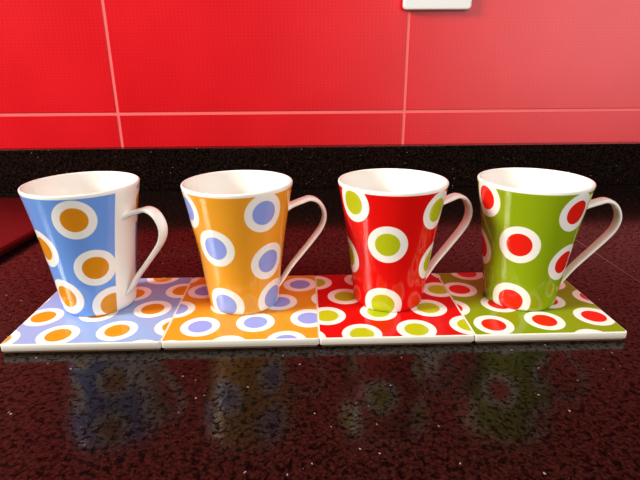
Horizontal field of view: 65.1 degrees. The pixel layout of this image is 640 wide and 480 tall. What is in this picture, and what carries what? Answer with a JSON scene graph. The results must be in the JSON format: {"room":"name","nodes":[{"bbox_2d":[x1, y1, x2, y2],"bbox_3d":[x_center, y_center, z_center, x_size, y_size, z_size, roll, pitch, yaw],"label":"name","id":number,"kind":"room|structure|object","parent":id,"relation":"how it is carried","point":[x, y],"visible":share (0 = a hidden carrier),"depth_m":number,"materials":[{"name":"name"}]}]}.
{"room":"kitchen","nodes":[
{"label":"kitchen","id":0,"kind":"room"},
{"bbox_2d":[0,0,639,147],"bbox_3d":[-0.019,-0.553,0.660,5.140,1.030,0.060,-1,20,-2],"label":"wall","id":1,"kind":"structure","parent":0,"point":[74,73],"depth_m":0.74,"materials":[{"name":"red tile"}]},
{"bbox_2d":[0,184,639,479],"bbox_3d":[-0.003,0.059,0.435,5.140,0.030,0.777,-1,20,-2],"label":"countertop","id":2,"kind":"structure","parent":1,"relation":"attached to","point":[553,410],"depth_m":0.30,"materials":[{"name":"black stone"}]},
{"bbox_2d":[0,198,36,256],"bbox_3d":[-0.469,-0.015,0.591,0.300,0.009,0.240,0,20,2],"label":"cutting board","id":3,"kind":"object","parent":2,"relation":"on","point":[16,228],"visible":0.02,"depth_m":0.58,"materials":[{"name":"red plastic"}]},
{"bbox_2d":[0,278,192,352],"bbox_3d":[-0.164,0.055,0.391,0.108,0.007,0.108,-1,20,-2],"label":"coaster","id":4,"kind":"object","parent":2,"relation":"on","point":[143,324],"visible":0.75,"depth_m":0.36,"materials":[{"name":"blue ceramic"}]},
{"bbox_2d":[18,171,167,316],"bbox_3d":[-0.166,0.003,0.384,0.098,0.097,0.081,-6,20,-16],"label":"coffee mug","id":5,"kind":"object","parent":4,"relation":"on","point":[84,224],"visible":1,"depth_m":0.36,"materials":[{"name":"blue ceramic"}]},
{"bbox_2d":[161,275,318,349],"bbox_3d":[-0.056,0.053,0.394,0.108,0.007,0.108,-1,20,-2],"label":"coaster","id":6,"kind":"object","parent":2,"relation":"on","point":[292,321],"visible":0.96,"depth_m":0.36,"materials":[{"name":"orange ceramic"}]},
{"bbox_2d":[180,170,326,314],"bbox_3d":[-0.054,0.000,0.389,0.081,0.097,0.098,18,27,41],"label":"coffee mug","id":7,"kind":"object","parent":6,"relation":"on","point":[238,218],"visible":1,"depth_m":0.36,"materials":[{"name":"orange ceramic"}]},
{"bbox_2d":[316,273,473,345],"bbox_3d":[0.052,0.052,0.398,0.108,0.007,0.108,-1,20,-2],"label":"coaster","id":8,"kind":"object","parent":2,"relation":"on","point":[342,321],"visible":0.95,"depth_m":0.37,"materials":[{"name":"red ceramic"}]},
{"bbox_2d":[338,168,472,311],"bbox_3d":[0.060,-0.002,0.392,0.081,0.097,0.098,17,26,39],"label":"coffee mug","id":9,"kind":"object","parent":8,"relation":"on","point":[392,215],"visible":1,"depth_m":0.36,"materials":[{"name":"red ceramic"}]},
{"bbox_2d":[437,272,626,342],"bbox_3d":[0.160,0.050,0.401,0.108,0.007,0.108,-1,20,-2],"label":"coaster","id":10,"kind":"object","parent":2,"relation":"on","point":[572,317],"visible":0.72,"depth_m":0.37,"materials":[{"name":"green ceramic"}]},
{"bbox_2d":[477,168,621,310],"bbox_3d":[0.166,0.002,0.382,0.098,0.097,0.081,14,24,35],"label":"coffee mug","id":11,"kind":"object","parent":10,"relation":"on","point":[532,218],"visible":1,"depth_m":0.37,"materials":[{"name":"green ceramic"}]},
{"bbox_2d":[403,0,471,9],"bbox_3d":[0.165,-0.371,0.693,0.097,0.097,0.012,-1,20,-2],"label":"wall socket","id":12,"kind":"object","parent":1,"relation":"attached to","point":[407,4],"visible":1,"depth_m":0.70,"materials":[{"name":"white plastic"}]},
{"bbox_2d":[0,142,639,191],"bbox_3d":[-0.016,-0.113,0.775,5.140,0.064,0.020,-1,20,-2],"label":"backsplash","id":13,"kind":"structure","parent":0,"point":[605,163],"depth_m":0.76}
]}

